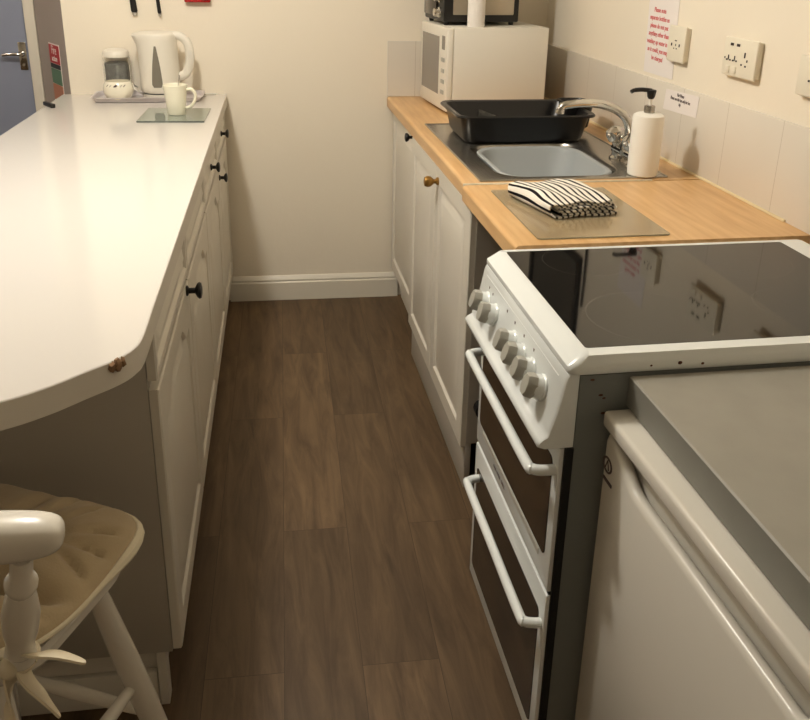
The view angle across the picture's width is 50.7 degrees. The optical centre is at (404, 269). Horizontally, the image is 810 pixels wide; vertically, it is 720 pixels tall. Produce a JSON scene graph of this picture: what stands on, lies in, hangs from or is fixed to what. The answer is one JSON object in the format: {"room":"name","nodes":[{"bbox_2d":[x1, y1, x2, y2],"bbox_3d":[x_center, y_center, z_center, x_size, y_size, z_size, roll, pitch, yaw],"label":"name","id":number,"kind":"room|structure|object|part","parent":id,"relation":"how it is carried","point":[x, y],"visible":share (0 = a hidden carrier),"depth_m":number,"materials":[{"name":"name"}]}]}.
{"room":"kitchen","nodes":[
{"label":"kitchen","id":0,"kind":"room"},
{"bbox_2d":[33,0,70,101],"bbox_3d":[-1.454,-1.071,3.598,0.245,2.420,0.538,-2,21,-9],"label":"wall","id":1,"kind":"structure","parent":0,"point":[48,14],"depth_m":3.54,"materials":[{"name":"grey paint"}]},
{"bbox_2d":[48,42,64,98],"bbox_3d":[-1.453,-0.818,3.564,0.004,0.240,0.150,-13,25,-34],"label":"fire sign","id":2,"kind":"object","parent":1,"relation":"attached to","point":[54,52],"visible":1,"depth_m":3.55,"materials":[{"name":"red paper"}]},
{"bbox_3d":[-1.452,-0.891,3.537,0.002,0.075,0.140,-13,25,-34],"label":"red panel","id":3,"kind":"part","parent":2,"relation":"part of","materials":[{"name":"red plastic"}]},
{"bbox_3d":[-1.454,-0.805,3.569,0.002,0.062,0.140,-13,25,-34],"label":"green panel","id":4,"kind":"part","parent":2,"relation":"part of","materials":[{"name":"green plastic"}]},
{"bbox_3d":[-1.455,-0.742,3.592,0.002,0.068,0.140,-13,25,-34],"label":"orange panel","id":5,"kind":"part","parent":2,"relation":"part of","materials":[{"name":"brown plastic"}]},
{"bbox_2d":[21,294,521,719],"bbox_3d":[-1.315,0.819,2.078,4.800,0.060,7.500,-2,21,-9],"label":"floor","id":6,"kind":"structure","parent":0,"point":[332,579],"depth_m":2.29,"materials":[{"name":"brown wood"}]},
{"bbox_2d":[0,510,167,719],"bbox_3d":[-0.642,0.617,1.306,0.580,0.883,0.453,6,21,14],"label":"chair","id":7,"kind":"object","parent":6,"relation":"on","point":[26,536],"visible":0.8,"depth_m":1.09,"materials":[{"name":"white paint"}]},
{"bbox_3d":[-0.538,0.814,1.217,0.043,0.579,0.151,-10,23,-27],"label":"leg","id":8,"kind":"part","parent":7,"relation":"part of","materials":[{"name":"white paint"}]},
{"bbox_3d":[-0.738,0.688,1.546,0.043,0.579,0.151,-10,23,-27],"label":"leg","id":9,"kind":"part","parent":7,"relation":"part of","materials":[{"name":"white paint"}]},
{"bbox_3d":[-0.679,0.286,1.012,0.580,0.058,0.120,6,21,14],"label":"rail","id":10,"kind":"part","parent":7,"relation":"part of","materials":[{"name":"white paint"}]},
{"bbox_3d":[-0.633,0.482,1.282,0.350,0.032,0.330,6,21,14],"label":"seat","id":11,"kind":"part","parent":7,"relation":"part of","materials":[{"name":"white paint"}]},
{"bbox_2d":[0,484,144,719],"bbox_3d":[-0.599,0.464,1.277,0.467,0.122,0.389,6,21,14],"label":"seat cushion","id":12,"kind":"object","parent":7,"relation":"on","point":[100,541],"visible":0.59,"depth_m":1.25,"materials":[{"name":"beige fabric"}]},
{"bbox_3d":[-0.462,0.720,1.476,0.151,0.579,0.043,-11,23,-29],"label":"leg","id":13,"kind":"part","parent":7,"relation":"part of","materials":[{"name":"white paint"}]},
{"bbox_2d":[0,238,203,715],"bbox_3d":[-0.763,0.414,1.849,0.636,0.879,0.553,-2,21,-8],"label":"base cabinet","id":14,"kind":"object","parent":6,"relation":"on","point":[132,447],"visible":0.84,"depth_m":1.65,"materials":[{"name":"white wood"}]},
{"bbox_3d":[-0.752,0.438,1.571,0.580,0.729,0.018,-2,21,-8],"label":"panel","id":15,"kind":"part","parent":14,"relation":"part of","materials":[{"name":"grey wood"}]},
{"bbox_3d":[-0.486,0.050,1.754,0.018,0.115,0.549,-2,21,-8],"label":"drawer","id":16,"kind":"part","parent":14,"relation":"part of","materials":[{"name":"white wood"}]},
{"bbox_3d":[-0.493,0.397,1.883,0.018,0.589,0.549,-2,21,-8],"label":"cabinet door","id":17,"kind":"part","parent":14,"relation":"part of","materials":[{"name":"white wood"}]},
{"bbox_3d":[-0.492,0.049,1.998,0.036,0.040,0.040,-2,21,-8],"label":"door knob","id":18,"kind":"part","parent":14,"relation":"part of","materials":[{"name":"black metal"}]},
{"bbox_2d":[185,179,216,486],"bbox_3d":[-0.854,0.221,2.364,0.590,0.879,0.558,-2,21,-8],"label":"base cabinet","id":19,"kind":"object","parent":6,"relation":"on","point":[196,239],"visible":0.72,"depth_m":2.34,"materials":[{"name":"white wood"}]},
{"bbox_3d":[-0.564,-0.144,2.271,0.018,0.115,0.554,-2,21,-8],"label":"drawer","id":20,"kind":"part","parent":19,"relation":"part of","materials":[{"name":"white wood"}]},
{"bbox_2d":[204,141,226,385],"bbox_3d":[-0.917,0.027,2.883,0.620,0.879,0.553,-2,21,-8],"label":"base cabinet","id":21,"kind":"object","parent":6,"relation":"on","point":[211,184],"visible":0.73,"depth_m":2.86,"materials":[{"name":"white wood"}]},
{"bbox_3d":[-0.642,-0.337,2.788,0.018,0.115,0.549,-2,21,-8],"label":"drawer","id":22,"kind":"part","parent":21,"relation":"part of","materials":[{"name":"white wood"}]},
{"bbox_3d":[-0.616,-0.332,2.774,0.030,0.034,0.034,-2,21,-8],"label":"drawer knob","id":23,"kind":"part","parent":21,"relation":"part of","materials":[{"name":"black metal"}]},
{"bbox_2d":[216,113,232,317],"bbox_3d":[-0.994,-0.162,3.390,0.620,0.879,0.536,-2,21,-8],"label":"base cabinet","id":24,"kind":"object","parent":6,"relation":"on","point":[220,140],"visible":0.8,"depth_m":3.37,"materials":[{"name":"white wood"}]},
{"bbox_2d":[0,94,226,430],"bbox_3d":[-0.872,-0.243,2.287,0.699,0.044,2.633,-2,21,-9],"label":"countertop","id":25,"kind":"structure","parent":24,"relation":"on","point":[97,204],"depth_m":1.76,"materials":[{"name":"white laminate"}]},
{"bbox_2d":[43,101,55,107],"bbox_3d":[-1.322,-0.612,3.175,0.018,0.014,0.082,-16,26,-39],"label":"remote control","id":26,"kind":"object","parent":25,"relation":"on","point":[45,103],"visible":1,"depth_m":3.16,"materials":[{"name":"black plastic"}]},
{"bbox_2d":[91,90,204,101],"bbox_3d":[-1.010,-0.683,3.376,0.422,0.020,0.192,-2,21,-9],"label":"serving tray","id":27,"kind":"object","parent":25,"relation":"on","point":[99,96],"visible":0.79,"depth_m":3.31,"materials":[{"name":"grey plastic"}]},
{"bbox_2d":[102,48,131,81],"bbox_3d":[-1.140,-0.783,3.386,0.104,0.185,0.104,-2,21,-9],"label":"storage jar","id":28,"kind":"object","parent":27,"relation":"on","point":[116,61],"visible":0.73,"depth_m":3.34,"materials":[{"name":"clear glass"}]},
{"bbox_3d":[-1.139,-0.854,3.360,0.104,0.034,0.104,-2,21,-9],"label":"lid","id":29,"kind":"part","parent":28,"relation":"part of","materials":[{"name":"beige plastic"}]},
{"bbox_2d":[103,79,133,99],"bbox_3d":[-1.108,-0.693,3.306,0.113,0.073,0.113,-2,21,-9],"label":"sugar bowl","id":30,"kind":"object","parent":27,"relation":"on","point":[114,88],"visible":0.98,"depth_m":3.26,"materials":[{"name":"beige ceramic"}]},
{"bbox_2d":[131,30,193,97],"bbox_3d":[-0.946,-0.798,3.335,0.203,0.257,0.155,12,23,26],"label":"electric kettle","id":31,"kind":"object","parent":27,"relation":"on","point":[157,50],"visible":0.92,"depth_m":3.29,"materials":[{"name":"beige plastic"}]},
{"bbox_2d":[132,83,142,94],"bbox_3d":[-1.070,-0.721,3.398,0.038,0.044,0.086,-10,23,-28],"label":"cable","id":32,"kind":"object","parent":31,"relation":"attached to","point":[134,85],"visible":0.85,"depth_m":3.37,"materials":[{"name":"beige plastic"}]},
{"bbox_3d":[-0.864,-0.832,3.335,0.082,0.191,0.027,-1,20,-5],"label":"handle","id":33,"kind":"part","parent":31,"relation":"part of","materials":[{"name":"beige plastic"}]},
{"bbox_2d":[136,108,210,122],"bbox_3d":[-0.820,-0.551,3.050,0.228,0.006,0.265,-1,21,-7],"label":"board","id":34,"kind":"object","parent":25,"relation":"on","point":[151,115],"visible":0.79,"depth_m":3.00,"materials":[{"name":"white"}]},
{"bbox_2d":[162,83,196,115],"bbox_3d":[-0.802,-0.599,3.020,0.107,0.106,0.086,13,23,28],"label":"mug","id":35,"kind":"object","parent":34,"relation":"on","point":[175,95],"visible":1,"depth_m":3.00,"materials":[{"name":"beige ceramic"}]},
{"bbox_3d":[-0.758,-0.605,3.025,0.042,0.077,0.011,0,20,-4],"label":"handle","id":36,"kind":"part","parent":35,"relation":"part of","materials":[{"name":"beige ceramic"}]},
{"bbox_3d":[-0.718,-0.527,3.295,0.018,0.115,0.532,-2,21,-8],"label":"drawer","id":37,"kind":"part","parent":24,"relation":"part of","materials":[{"name":"white wood"}]},
{"bbox_3d":[-0.665,-0.336,3.127,0.030,0.034,0.034,-2,21,-8],"label":"door knob","id":38,"kind":"part","parent":24,"relation":"part of","materials":[{"name":"black metal"}]},
{"bbox_3d":[-0.692,-0.521,3.280,0.030,0.034,0.034,-2,21,-8],"label":"drawer knob","id":39,"kind":"part","parent":24,"relation":"part of","materials":[{"name":"black metal"}]},
{"bbox_2d":[391,114,412,311],"bbox_3d":[0.285,-0.191,3.551,0.678,0.869,0.592,-2,21,-9],"label":"base cabinet","id":40,"kind":"object","parent":6,"relation":"on","point":[402,139],"visible":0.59,"depth_m":3.52,"materials":[{"name":"white wood"}]},
{"bbox_3d":[0.019,-0.483,3.123,0.040,0.033,0.033,-2,21,-9],"label":"door knob","id":41,"kind":"part","parent":40,"relation":"part of","materials":[{"name":"black metal"}]},
{"bbox_2d":[408,137,502,486],"bbox_3d":[0.394,0.071,2.850,0.706,0.869,0.910,-2,21,-9],"label":"base cabinet","id":42,"kind":"object","parent":6,"relation":"on","point":[450,249],"visible":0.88,"depth_m":2.61,"materials":[{"name":"white wood"}]},
{"bbox_3d":[0.063,-0.063,2.995,0.018,0.727,0.434,-2,21,-9],"label":"cabinet door","id":43,"kind":"part","parent":42,"relation":"part of","materials":[{"name":"white wood"}]},
{"bbox_3d":[0.080,-0.271,2.634,0.046,0.035,0.035,-2,21,-9],"label":"door knob","id":44,"kind":"part","parent":42,"relation":"part of","materials":[{"name":"gold metal"}]},
{"bbox_3d":[0.137,0.095,2.575,0.018,0.727,0.464,-2,21,-9],"label":"cabinet door","id":45,"kind":"part","parent":42,"relation":"part of","materials":[{"name":"white wood"}]},
{"bbox_2d":[473,384,479,416],"bbox_3d":[0.227,0.365,2.403,0.052,0.136,0.064,-2,21,-9],"label":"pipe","id":46,"kind":"object","parent":42,"relation":"attached to","point":[476,404],"visible":0.1,"depth_m":2.42,"materials":[{"name":"black plastic"}]},
{"bbox_2d":[387,96,699,194],"bbox_3d":[0.370,-0.471,3.000,0.678,0.048,1.474,-2,21,-9],"label":"countertop","id":47,"kind":"structure","parent":42,"relation":"on","point":[413,112],"depth_m":2.79,"materials":[{"name":"brown wood"}]},
{"bbox_2d":[420,20,548,111],"bbox_3d":[0.302,-0.814,3.403,0.403,0.317,0.375,-4,21,-13],"label":"microwave","id":48,"kind":"object","parent":47,"relation":"on","point":[495,60],"visible":0.82,"depth_m":3.23,"materials":[{"name":"beige plastic"}]},
{"bbox_3d":[0.122,-0.805,3.359,0.026,0.310,0.375,-4,21,-13],"label":"panel","id":49,"kind":"part","parent":48,"relation":"part of","materials":[{"name":"beige plastic"}]},
{"bbox_2d":[424,0,518,24],"bbox_3d":[0.247,-1.085,3.337,0.328,0.235,0.273,-4,21,-13],"label":"oven","id":50,"kind":"object","parent":48,"relation":"on","point":[447,11],"visible":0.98,"depth_m":3.25,"materials":[{"name":"black metal"}]},
{"bbox_3d":[0.103,-1.091,3.336,0.008,0.180,0.170,-4,21,-13],"label":"oven door","id":51,"kind":"part","parent":50,"relation":"part of","materials":[{"name":"black glass"}]},
{"bbox_3d":[0.122,-0.977,3.247,0.028,0.040,0.040,-4,21,-13],"label":"control knob","id":52,"kind":"part","parent":50,"relation":"part of","materials":[{"name":"silver metal"}]},
{"bbox_3d":[0.300,-1.050,3.216,0.243,0.177,0.005,-4,21,-13],"label":"panel","id":53,"kind":"part","parent":50,"relation":"part of","materials":[{"name":"silver metal"}]},
{"bbox_2d":[467,0,485,26],"bbox_3d":[0.267,-1.004,3.162,0.065,0.205,0.065,-2,21,-9],"label":"paper roll","id":54,"kind":"object","parent":48,"relation":"on","point":[476,8],"visible":1,"depth_m":3.16,"materials":[{"name":"white paper"}]},
{"bbox_2d":[425,123,667,181],"bbox_3d":[0.400,-0.314,2.739,0.540,0.162,0.812,-2,21,-9],"label":"sink","id":55,"kind":"object","parent":47,"relation":"in","point":[589,144],"visible":0.27,"depth_m":2.64,"materials":[{"name":"silver metal"}]},
{"bbox_2d":[440,97,594,142],"bbox_3d":[0.390,-0.503,2.861,0.511,0.106,0.332,-2,21,-8],"label":"tub","id":56,"kind":"object","parent":55,"relation":"on","point":[515,120],"visible":0.8,"depth_m":2.75,"materials":[{"name":"black plastic"}]},
{"bbox_2d":[477,109,495,115],"bbox_3d":[0.262,-0.486,2.792,0.071,0.076,0.062,-2,21,-9],"label":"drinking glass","id":57,"kind":"object","parent":56,"relation":"in","point":[480,112],"visible":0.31,"depth_m":2.76,"materials":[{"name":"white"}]},
{"bbox_2d":[477,146,611,176],"bbox_3d":[0.410,-0.263,2.598,0.340,0.142,0.404,-2,21,-9],"label":"sink basin","id":58,"kind":"object","parent":55,"relation":"in","point":[522,161],"visible":0.33,"depth_m":2.75,"materials":[{"name":"grey plastic"}]},
{"bbox_3d":[0.423,-0.265,2.611,0.534,0.160,0.528,-2,21,-9],"label":"sink bowl","id":59,"kind":"part","parent":55,"relation":"part of","materials":[{"name":"silver metal"}]},
{"bbox_2d":[627,87,664,177],"bbox_3d":[0.664,-0.378,2.351,0.085,0.240,0.091,18,26,38],"label":"soap dispenser","id":60,"kind":"object","parent":55,"relation":"on","point":[647,127],"visible":1,"depth_m":2.33,"materials":[{"name":"white plastic"}]},
{"bbox_3d":[0.416,-0.214,2.311,0.531,0.048,0.007,-2,21,-9],"label":"joint strip","id":61,"kind":"part","parent":47,"relation":"part of","materials":[{"name":"brown wood"}]},
{"bbox_2d":[555,99,631,168],"bbox_3d":[0.551,-0.400,2.474,0.262,0.192,0.187,-2,21,-9],"label":"mixer tap","id":62,"kind":"object","parent":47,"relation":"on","point":[619,136],"visible":0.79,"depth_m":2.45,"materials":[{"name":"silver metal"}]},
{"bbox_3d":[0.547,-0.431,2.450,0.249,0.117,0.029,-3,21,-12],"label":"spout","id":63,"kind":"part","parent":62,"relation":"part of","materials":[{"name":"silver metal"}]},
{"bbox_2d":[606,126,630,168],"bbox_3d":[0.643,-0.360,2.505,0.073,0.100,0.187,-2,21,-9],"label":"tap","id":64,"kind":"object","parent":62,"relation":"on","point":[619,136],"depth_m":2.53,"materials":[{"name":"silver metal"}]},
{"bbox_2d":[544,97,785,221],"bbox_3d":[0.742,-0.425,2.833,0.009,0.009,1.810,-2,21,-9],"label":"bead","id":65,"kind":"object","parent":47,"relation":"attached to","point":[590,121],"visible":0.48,"depth_m":2.28,"materials":[{"name":"beige"}]},
{"bbox_2d":[462,180,809,249],"bbox_3d":[0.528,-0.130,2.088,0.682,0.040,0.498,-2,21,-9],"label":"countertop","id":66,"kind":"structure","parent":42,"relation":"on","point":[691,211],"depth_m":2.02,"materials":[{"name":"brown wood"}]},
{"bbox_2d":[491,187,669,239],"bbox_3d":[0.404,-0.140,2.042,0.306,0.004,0.402,-2,21,-9],"label":"board","id":67,"kind":"object","parent":66,"relation":"on","point":[628,222],"visible":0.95,"depth_m":1.94,"materials":[{"name":"beige"}]},
{"bbox_2d":[508,179,616,218],"bbox_3d":[0.378,-0.177,2.072,0.178,0.042,0.227,-7,22,-21],"label":"tea towel","id":68,"kind":"object","parent":67,"relation":"on","point":[557,198],"visible":1,"depth_m":2.01,"materials":[{"name":"fabric"}]},
{"bbox_2d":[463,239,809,719],"bbox_3d":[0.530,0.461,1.745,0.766,0.912,0.515,-2,21,-9],"label":"stove","id":69,"kind":"object","parent":6,"relation":"on","point":[561,334],"visible":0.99,"depth_m":1.51,"materials":[{"name":"white metal"}]},
{"bbox_3d":[0.157,0.066,1.734,0.030,0.046,0.046,-2,21,-9],"label":"control knob","id":70,"kind":"part","parent":69,"relation":"part of","materials":[{"name":"white plastic"}]},
{"bbox_3d":[0.167,0.088,1.675,0.030,0.046,0.046,-2,21,-9],"label":"control knob","id":71,"kind":"part","parent":69,"relation":"part of","materials":[{"name":"white plastic"}]},
{"bbox_3d":[0.182,0.543,1.699,0.042,0.018,0.460,-2,21,-9],"label":"door handle","id":72,"kind":"part","parent":69,"relation":"part of","materials":[{"name":"white metal"}]},
{"bbox_3d":[0.198,0.643,1.756,0.003,0.265,0.450,-2,21,-9],"label":"glass panel","id":73,"kind":"part","parent":69,"relation":"part of","materials":[{"name":"black glass"}]},
{"bbox_3d":[0.207,0.638,1.755,0.020,0.352,0.499,-2,21,-9],"label":"oven door","id":74,"kind":"part","parent":69,"relation":"part of","materials":[{"name":"black glass"}]},
{"bbox_3d":[0.184,0.250,1.589,0.050,0.018,0.460,-2,21,-9],"label":"door handle","id":75,"kind":"part","parent":69,"relation":"part of","materials":[{"name":"white metal"}]},
{"bbox_3d":[0.188,0.132,1.558,0.030,0.046,0.046,-2,21,-9],"label":"control knob","id":76,"kind":"part","parent":69,"relation":"part of","materials":[{"name":"white plastic"}]},
{"bbox_3d":[0.204,0.321,1.636,0.003,0.194,0.450,-2,21,-9],"label":"glass panel","id":77,"kind":"part","parent":69,"relation":"part of","materials":[{"name":"black glass"}]},
{"bbox_3d":[0.197,0.152,1.506,0.030,0.046,0.046,-2,21,-9],"label":"control knob","id":78,"kind":"part","parent":69,"relation":"part of","materials":[{"name":"white plastic"}]},
{"bbox_3d":[0.214,0.333,1.642,0.020,0.284,0.499,-2,21,-9],"label":"grill door","id":79,"kind":"part","parent":69,"relation":"part of","materials":[{"name":"white metal"}]},
{"bbox_3d":[0.198,0.136,1.566,0.060,0.129,0.505,-2,21,-9],"label":"control panel","id":80,"kind":"part","parent":69,"relation":"part of","materials":[{"name":"white metal"}]},
{"bbox_3d":[0.206,0.172,1.454,0.030,0.046,0.046,-2,21,-9],"label":"control knob","id":81,"kind":"part","parent":69,"relation":"part of","materials":[{"name":"white plastic"}]},
{"bbox_3d":[0.216,0.193,1.397,0.030,0.046,0.046,-2,21,-9],"label":"control knob","id":82,"kind":"part","parent":69,"relation":"part of","materials":[{"name":"white plastic"}]},
{"bbox_2d":[487,239,809,374],"bbox_3d":[0.562,0.047,1.596,0.716,0.030,0.514,-2,21,-9],"label":"cooktop","id":83,"kind":"object","parent":69,"relation":"in","point":[658,309],"depth_m":1.51,"materials":[{"name":"black ceramic"}]},
{"bbox_2d":[575,409,809,719],"bbox_3d":[0.679,0.691,1.264,0.663,0.822,0.587,-2,21,-10],"label":"fridge","id":84,"kind":"object","parent":6,"relation":"on","point":[682,623],"visible":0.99,"depth_m":1.16,"materials":[{"name":"white plastic"}]},
{"bbox_2d":[626,365,809,629],"bbox_3d":[0.746,0.341,0.945,0.650,0.052,0.950,-2,21,-9],"label":"countertop","id":85,"kind":"structure","parent":84,"relation":"on","point":[740,438],"depth_m":1.14,"materials":[{"name":"grey laminate"}]},
{"bbox_2d":[60,0,547,299],"bbox_3d":[-0.382,-1.028,3.541,1.966,2.420,0.120,-2,21,-8],"label":"wall","id":86,"kind":"structure","parent":0,"point":[309,120],"depth_m":3.59,"materials":[{"name":"beige paint"}]},
{"bbox_2d":[130,0,137,15],"bbox_3d":[-1.069,-1.133,3.325,0.033,0.278,0.021,-2,21,-9],"label":"utensil","id":87,"kind":"object","parent":86,"relation":"hanging from","point":[133,5],"visible":1,"depth_m":3.35,"materials":[{"name":"black plastic"}]},
{"bbox_2d":[156,0,161,16],"bbox_3d":[-0.974,-1.132,3.340,0.024,0.278,0.019,-2,21,-9],"label":"utensil","id":88,"kind":"object","parent":86,"relation":"hanging from","point":[157,1],"visible":1,"depth_m":3.37,"materials":[{"name":"black plastic"}]},
{"bbox_3d":[-0.975,-1.082,3.355,0.024,0.148,0.012,-2,21,-9],"label":"handle","id":89,"kind":"part","parent":88,"relation":"part of","materials":[{"name":"black plastic"}]},
{"bbox_2d":[184,0,210,1],"bbox_3d":[-0.820,-1.112,3.362,0.100,0.115,0.036,-2,21,-9],"label":"wall box","id":90,"kind":"object","parent":86,"relation":"attached to","point":[184,0],"visible":1,"depth_m":3.37,"materials":[{"name":"red plastic"}]},
{"bbox_2d":[230,272,397,301],"bbox_3d":[-0.409,0.077,3.876,0.756,0.114,0.018,-2,21,-8],"label":"baseboard","id":91,"kind":"structure","parent":86,"relation":"attached to","point":[368,284],"depth_m":3.87,"materials":[{"name":"beige wood"}]},
{"bbox_2d":[387,41,420,95],"bbox_3d":[0.257,-0.852,3.633,0.669,0.227,0.007,-2,21,-8],"label":"tile backsplash","id":92,"kind":"structure","parent":86,"relation":"attached to","point":[403,57],"depth_m":3.59,"materials":[{"name":"white tile"}]},
{"bbox_2d":[546,0,809,243],"bbox_3d":[1.104,-0.120,1.176,0.150,2.420,5.700,-2,21,-9],"label":"wall","id":93,"kind":"structure","parent":0,"point":[614,32],"depth_m":2.30,"materials":[{"name":"beige paint"}]},
{"bbox_2d":[644,0,679,79],"bbox_3d":[0.776,-0.728,2.584,0.002,0.274,0.216,-2,21,-9],"label":"paper notice","id":94,"kind":"object","parent":93,"relation":"attached to","point":[663,14],"visible":0.99,"depth_m":2.60,"materials":[{"name":"white paper"}]},
{"bbox_2d":[544,44,809,234],"bbox_3d":[0.860,-0.286,2.156,0.007,0.230,3.304,-2,21,-9],"label":"tile backsplash","id":95,"kind":"structure","parent":93,"relation":"attached to","point":[763,159],"depth_m":2.28,"materials":[{"name":"white tile"}]},
{"bbox_2d":[663,89,699,117],"bbox_3d":[0.797,-0.482,2.473,0.002,0.068,0.210,-2,21,-9],"label":"paper notice","id":96,"kind":"object","parent":95,"relation":"attached to","point":[675,101],"visible":1,"depth_m":2.47,"materials":[{"name":"white paper"}]},
{"bbox_2d":[666,25,691,63],"bbox_3d":[0.790,-0.650,2.463,0.021,0.101,0.102,-2,21,-9],"label":"wall socket","id":97,"kind":"object","parent":93,"relation":"attached to","point":[679,36],"visible":1,"depth_m":2.44,"materials":[{"name":"beige plastic"}]},
{"bbox_2d":[721,36,764,81],"bbox_3d":[0.845,-0.529,2.142,0.023,0.095,0.155,-2,21,-9],"label":"wall socket","id":98,"kind":"object","parent":93,"relation":"attached to","point":[742,58],"visible":1,"depth_m":2.12,"materials":[{"name":"beige plastic"}]},
{"bbox_2d":[724,65,729,72],"bbox_3d":[0.827,-0.515,2.194,0.004,0.018,0.018,-2,21,-9],"label":"rocker switch","id":99,"kind":"object","parent":98,"relation":"attached to","point":[726,67],"depth_m":2.19,"materials":[{"name":"beige plastic"}]},
{"bbox_2d":[731,66,735,73],"bbox_3d":[0.832,-0.504,2.165,0.004,0.018,0.018,-2,21,-9],"label":"rocker switch","id":100,"kind":"object","parent":98,"relation":"attached to","point":[733,68],"depth_m":2.16,"materials":[{"name":"beige plastic"}]},
{"bbox_2d":[795,55,809,97],"bbox_3d":[0.899,-0.410,1.840,0.021,0.087,0.153,-2,21,-9],"label":"wall socket","id":101,"kind":"object","parent":93,"relation":"attached to","point":[803,80],"visible":1,"depth_m":1.89,"materials":[{"name":"beige plastic"}]},
{"bbox_3d":[-2.817,-1.085,3.564,2.455,2.420,0.150,-2,21,-9],"label":"wall","id":102,"kind":"structure","parent":0,"visible":0},
{"bbox_2d":[0,0,45,135],"bbox_3d":[-2.055,-0.917,3.712,0.912,2.030,0.100,-2,21,-9],"label":"door","id":103,"kind":"structure","parent":102,"relation":"in","point":[22,92],"depth_m":3.77,"materials":[{"name":"blue paint"}]},
{"bbox_3d":[-1.711,-0.932,3.743,0.095,0.120,0.053,-2,21,-9],"label":"handle","id":104,"kind":"part","parent":103,"relation":"part of","materials":[{"name":"silver metal"}]},
{"bbox_3d":[-2.055,-0.917,3.712,0.912,2.030,0.100,-2,21,-9],"label":"frame","id":105,"kind":"part","parent":103,"relation":"part of","materials":[{"name":"beige wood"}]}
]}

